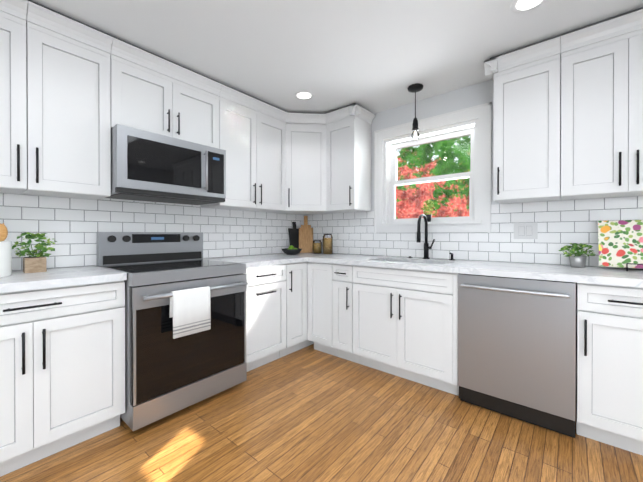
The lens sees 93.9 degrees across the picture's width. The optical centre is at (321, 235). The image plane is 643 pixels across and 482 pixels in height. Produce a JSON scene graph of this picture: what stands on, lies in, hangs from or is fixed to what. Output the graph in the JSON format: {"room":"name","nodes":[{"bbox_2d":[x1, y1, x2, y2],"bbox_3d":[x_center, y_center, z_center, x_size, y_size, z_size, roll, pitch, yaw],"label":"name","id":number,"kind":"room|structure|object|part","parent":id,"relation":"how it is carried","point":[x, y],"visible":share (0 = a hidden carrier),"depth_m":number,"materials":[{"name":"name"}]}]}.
{"room":"kitchen","nodes":[
{"label":"kitchen","id":0,"kind":"room"},
{"bbox_2d":[4,193,297,270],"bbox_3d":[-1.490,-0.068,2.338,0.150,2.385,4.200,0,0,40],"label":"wall","id":1,"kind":"structure","parent":0,"point":[91,199],"depth_m":2.04,"materials":[{"name":"white tile"}]},
{"bbox_2d":[0,193,303,270],"bbox_3d":[-1.182,0.094,2.584,0.007,0.860,3.012,0,0,40],"label":"backsplash","id":2,"kind":"structure","parent":1,"relation":"attached to","point":[71,226],"depth_m":2.22,"materials":[{"name":"tile"}]},
{"bbox_2d":[0,0,315,214],"bbox_3d":[-1.012,-0.755,2.469,0.390,1.008,2.960,0,0,40],"label":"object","id":3,"kind":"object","parent":1,"relation":"attached to","point":[65,81],"depth_m":1.85,"materials":[{"name":"white paint"}]},
{"bbox_2d":[106,124,225,204],"bbox_3d":[-1.152,-0.475,2.247,0.459,0.419,0.754,0,0,40],"label":"over-the-range microwave","id":4,"kind":"object","parent":3,"relation":"attached to","point":[150,166],"visible":0.96,"depth_m":2.07,"materials":[{"name":"silver metal"}]},
{"bbox_2d":[110,36,222,148],"bbox_3d":[-1.189,-0.974,2.275,0.365,0.568,0.760,0,0,40],"label":"upper cabinet","id":5,"kind":"object","parent":3,"relation":"in","point":[150,92],"depth_m":2.14,"materials":[{"name":"white paint"}]},
{"bbox_2d":[0,344,642,481],"bbox_3d":[0.260,1.160,0.889,4.800,0.060,4.200,0,0,40],"label":"floor","id":6,"kind":"structure","parent":0,"point":[309,413],"depth_m":1.64,"materials":[{"name":"brown wood"}]},
{"bbox_2d":[0,280,124,476],"bbox_3d":[-1.580,0.692,1.600,0.630,0.872,0.764,0,0,40],"label":"base cabinet","id":7,"kind":"object","parent":6,"relation":"on","point":[62,368],"visible":0.98,"depth_m":1.50,"materials":[{"name":"white paint"}]},
{"bbox_2d":[0,266,126,292],"bbox_3d":[-1.601,0.233,1.583,0.625,0.040,0.815,0,0,40],"label":"countertop","id":8,"kind":"structure","parent":7,"relation":"on","point":[21,280],"depth_m":1.56,"materials":[{"name":"stone"}]},
{"bbox_2d":[0,223,11,277],"bbox_3d":[-1.720,0.072,1.522,0.210,0.280,0.210,0,0,40],"label":"utensil crock","id":9,"kind":"object","parent":8,"relation":"on","point":[5,258],"visible":1,"depth_m":1.53,"materials":[{"name":"white ceramic"}]},
{"bbox_2d":[12,232,56,272],"bbox_3d":[-1.664,0.096,1.739,0.210,0.230,0.206,0,0,40],"label":"potted plant","id":10,"kind":"object","parent":8,"relation":"on","point":[32,263],"visible":1,"depth_m":1.72,"materials":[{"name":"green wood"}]},
{"bbox_2d":[96,232,247,430],"bbox_3d":[-1.032,0.550,2.139,0.768,1.150,0.754,0,0,40],"label":"range oven","id":11,"kind":"object","parent":6,"relation":"on","point":[185,324],"visible":0.98,"depth_m":1.91,"materials":[{"name":"silver metal"}]},
{"bbox_3d":[-0.806,0.465,1.853,0.056,0.274,0.236,0,0,40],"label":"towel range handle","id":12,"kind":"part","parent":11,"relation":"part of","materials":[{"name":"fabric"}]},
{"bbox_2d":[243,264,285,371],"bbox_3d":[-0.688,0.688,2.674,0.630,0.872,0.496,0,0,40],"label":"base cabinet","id":13,"kind":"object","parent":6,"relation":"on","point":[266,316],"visible":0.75,"depth_m":2.52,"materials":[{"name":"white paint"}]},
{"bbox_2d":[279,262,306,357],"bbox_3d":[-0.442,0.686,2.970,0.629,0.872,0.266,0,0,40],"label":"base cabinet","id":14,"kind":"object","parent":6,"relation":"on","point":[296,304],"visible":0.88,"depth_m":2.80,"materials":[{"name":"white paint"}]},
{"bbox_2d":[204,253,307,267],"bbox_3d":[-0.620,0.228,2.761,0.630,0.040,0.720,0,0,40],"label":"countertop","id":15,"kind":"structure","parent":14,"relation":"on","point":[282,258],"depth_m":2.70,"materials":[{"name":"stone"}]},
{"bbox_2d":[300,262,313,348],"bbox_3d":[-0.185,0.685,3.321,0.576,0.872,0.596,0,0,40],"label":"base cabinet","id":16,"kind":"object","parent":6,"relation":"on","point":[305,343],"visible":0.08,"depth_m":3.02,"materials":[{"name":"white paint"}]},
{"bbox_2d":[307,262,338,356],"bbox_3d":[0.169,0.686,3.027,0.300,0.872,0.596,0,0,40],"label":"base cabinet","id":17,"kind":"object","parent":6,"relation":"on","point":[319,304],"visible":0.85,"depth_m":2.81,"materials":[{"name":"white paint"}]},
{"bbox_2d":[332,264,357,362],"bbox_3d":[0.359,0.687,2.848,0.212,0.872,0.630,0,0,40],"label":"base cabinet","id":18,"kind":"object","parent":6,"relation":"on","point":[342,309],"visible":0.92,"depth_m":2.64,"materials":[{"name":"white paint"}]},
{"bbox_2d":[353,265,458,395],"bbox_3d":[0.769,0.688,2.507,0.847,0.872,0.630,0,0,40],"label":"base cabinet","id":19,"kind":"object","parent":6,"relation":"on","point":[405,323],"visible":0.94,"depth_m":2.25,"materials":[{"name":"white paint"}]},
{"bbox_2d":[300,253,642,287],"bbox_3d":[1.007,0.230,2.316,3.700,0.040,0.625,0,0,40],"label":"countertop","id":20,"kind":"structure","parent":19,"relation":"on","point":[607,276],"depth_m":1.98,"materials":[{"name":"stone"}]},
{"bbox_2d":[282,245,301,254],"bbox_3d":[-0.321,0.156,3.253,0.224,0.100,0.224,0,0,40],"label":"bowl","id":21,"kind":"object","parent":20,"relation":"on","point":[291,250],"visible":1,"depth_m":3.19,"materials":[{"name":"black ceramic"}]},
{"bbox_2d":[313,240,321,253],"bbox_3d":[-0.049,0.130,3.462,0.104,0.150,0.102,0,0,40],"label":"pasta jar","id":22,"kind":"object","parent":20,"relation":"on","point":[317,248],"visible":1,"depth_m":3.42,"materials":[{"name":"clear glass"}]},
{"bbox_2d":[323,234,332,253],"bbox_3d":[0.070,0.093,3.363,0.110,0.225,0.108,0,0,40],"label":"pasta jar","id":23,"kind":"object","parent":20,"relation":"on","point":[327,245],"visible":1,"depth_m":3.32,"materials":[{"name":"clear glass"}]},
{"bbox_2d":[417,214,434,258],"bbox_3d":[0.904,0.010,2.603,0.111,0.398,0.223,0,0,40],"label":"faucet","id":24,"kind":"object","parent":20,"relation":"on","point":[427,247],"visible":1,"depth_m":2.66,"materials":[{"name":"black metal"}]},
{"bbox_2d":[559,243,595,267],"bbox_3d":[1.695,0.129,1.997,0.194,0.163,0.182,0,0,40],"label":"potted plant","id":25,"kind":"object","parent":20,"relation":"on","point":[578,260],"visible":1,"depth_m":1.97,"materials":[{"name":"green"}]},
{"bbox_2d":[598,220,642,270],"bbox_3d":[1.959,0.059,1.772,0.480,0.305,0.210,0,0,40],"label":"cookbook","id":26,"kind":"object","parent":20,"relation":"on","point":[620,243],"visible":0.98,"depth_m":1.84,"materials":[{"name":"white"}]},
{"bbox_2d":[458,273,575,437],"bbox_3d":[1.317,0.690,2.025,0.600,0.872,0.670,0,0,40],"label":"dishwasher","id":27,"kind":"object","parent":6,"relation":"on","point":[516,348],"visible":1,"depth_m":1.78,"materials":[{"name":"silver metal"}]},
{"bbox_2d":[575,283,642,455],"bbox_3d":[1.742,0.691,1.699,0.457,0.872,0.630,0,0,40],"label":"base cabinet","id":28,"kind":"object","parent":6,"relation":"on","point":[609,366],"visible":1,"depth_m":1.56,"materials":[{"name":"white paint"}]},
{"bbox_2d":[32,0,642,113],"bbox_3d":[0.260,-1.270,0.880,4.800,0.030,4.200,0,0,40],"label":"ceiling","id":29,"kind":"structure","parent":0,"point":[374,56],"depth_m":1.91,"materials":[{"name":"white paint"}]},
{"bbox_2d":[294,91,313,99],"bbox_3d":[-0.158,-1.259,2.708,0.176,0.004,0.176,0,0,40],"label":"recessed light","id":30,"kind":"object","parent":29,"relation":"in","point":[303,95],"visible":1,"depth_m":2.70,"materials":[{"name":"white plastic"}]},
{"bbox_2d":[407,83,422,139],"bbox_3d":[0.798,-1.037,2.553,0.130,0.446,0.130,0,0,40],"label":"pendant light","id":31,"kind":"object","parent":29,"relation":"hanging from","point":[415,88],"visible":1,"depth_m":2.54,"materials":[{"name":"black metal"}]},
{"bbox_2d":[511,0,546,13],"bbox_3d":[1.118,-1.255,1.612,0.176,0.004,0.176,0,0,40],"label":"recessed light","id":32,"kind":"object","parent":29,"relation":"in","point":[521,6],"visible":1,"depth_m":1.64,"materials":[{"name":"white plastic"}]},
{"bbox_2d":[312,79,636,267],"bbox_3d":[1.602,-0.068,2.344,4.600,2.385,0.160,0,0,40],"label":"wall","id":33,"kind":"structure","parent":0,"point":[466,97],"depth_m":2.68,"materials":[{"name":"white paint"}]},
{"bbox_2d":[288,103,375,213],"bbox_3d":[0.106,-0.757,3.028,0.616,1.008,0.670,0,0,40],"label":"wall cabinet","id":34,"kind":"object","parent":33,"relation":"attached to","point":[329,153],"depth_m":3.07,"materials":[{"name":"white paint"}]},
{"bbox_2d":[379,220,481,225],"bbox_3d":[1.000,-0.112,2.811,0.935,0.024,0.190,0,0,40],"label":"window sill","id":35,"kind":"structure","parent":33,"relation":"attached to","point":[444,222],"depth_m":2.66,"materials":[{"name":"white wood"}]},
{"bbox_2d":[421,200,433,221],"bbox_3d":[0.976,-0.226,2.750,0.110,0.204,0.106,0,0,40],"label":"potted plant","id":36,"kind":"object","parent":35,"relation":"on","point":[427,209],"visible":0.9,"depth_m":2.74,"materials":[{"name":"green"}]},
{"bbox_2d":[374,102,490,232],"bbox_3d":[1.004,-0.547,2.815,1.063,1.048,0.176,0,0,40],"label":"window","id":37,"kind":"structure","parent":33,"relation":"in","point":[478,118],"depth_m":2.72,"materials":[{"name":"white wood"}]},
{"bbox_3d":[1.030,-0.530,2.846,0.813,0.811,0.068,0,0,40],"label":"window sash","id":38,"kind":"part","parent":37,"relation":"part of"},
{"bbox_2d":[304,196,642,267],"bbox_3d":[1.210,-0.021,2.560,3.719,0.456,0.007,0,0,40],"label":"backsplash","id":39,"kind":"structure","parent":33,"relation":"attached to","point":[561,224],"depth_m":2.35,"materials":[{"name":"tile"}]},
{"bbox_2d":[514,222,537,238],"bbox_3d":[1.542,-0.035,2.272,0.150,0.124,0.010,0,0,40],"label":"outlet","id":40,"kind":"object","parent":39,"relation":"attached to","point":[525,230],"visible":1,"depth_m":2.27,"materials":[{"name":"white plastic"}]},
{"bbox_2d":[484,7,642,203],"bbox_3d":[1.884,-0.752,1.751,1.612,1.008,0.365,0,0,40],"label":"wall cabinet","id":41,"kind":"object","parent":33,"relation":"attached to","point":[568,115],"depth_m":1.86,"materials":[{"name":"white paint"}]},
{"label":"outside","id":42,"kind":"structure","parent":0,"visible":0},
{"bbox_2d":[396,135,470,218],"bbox_3d":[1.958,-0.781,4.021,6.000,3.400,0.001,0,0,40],"label":"foliage","id":43,"kind":"structure","parent":42,"point":[446,204],"depth_m":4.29,"materials":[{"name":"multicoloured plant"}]}
]}

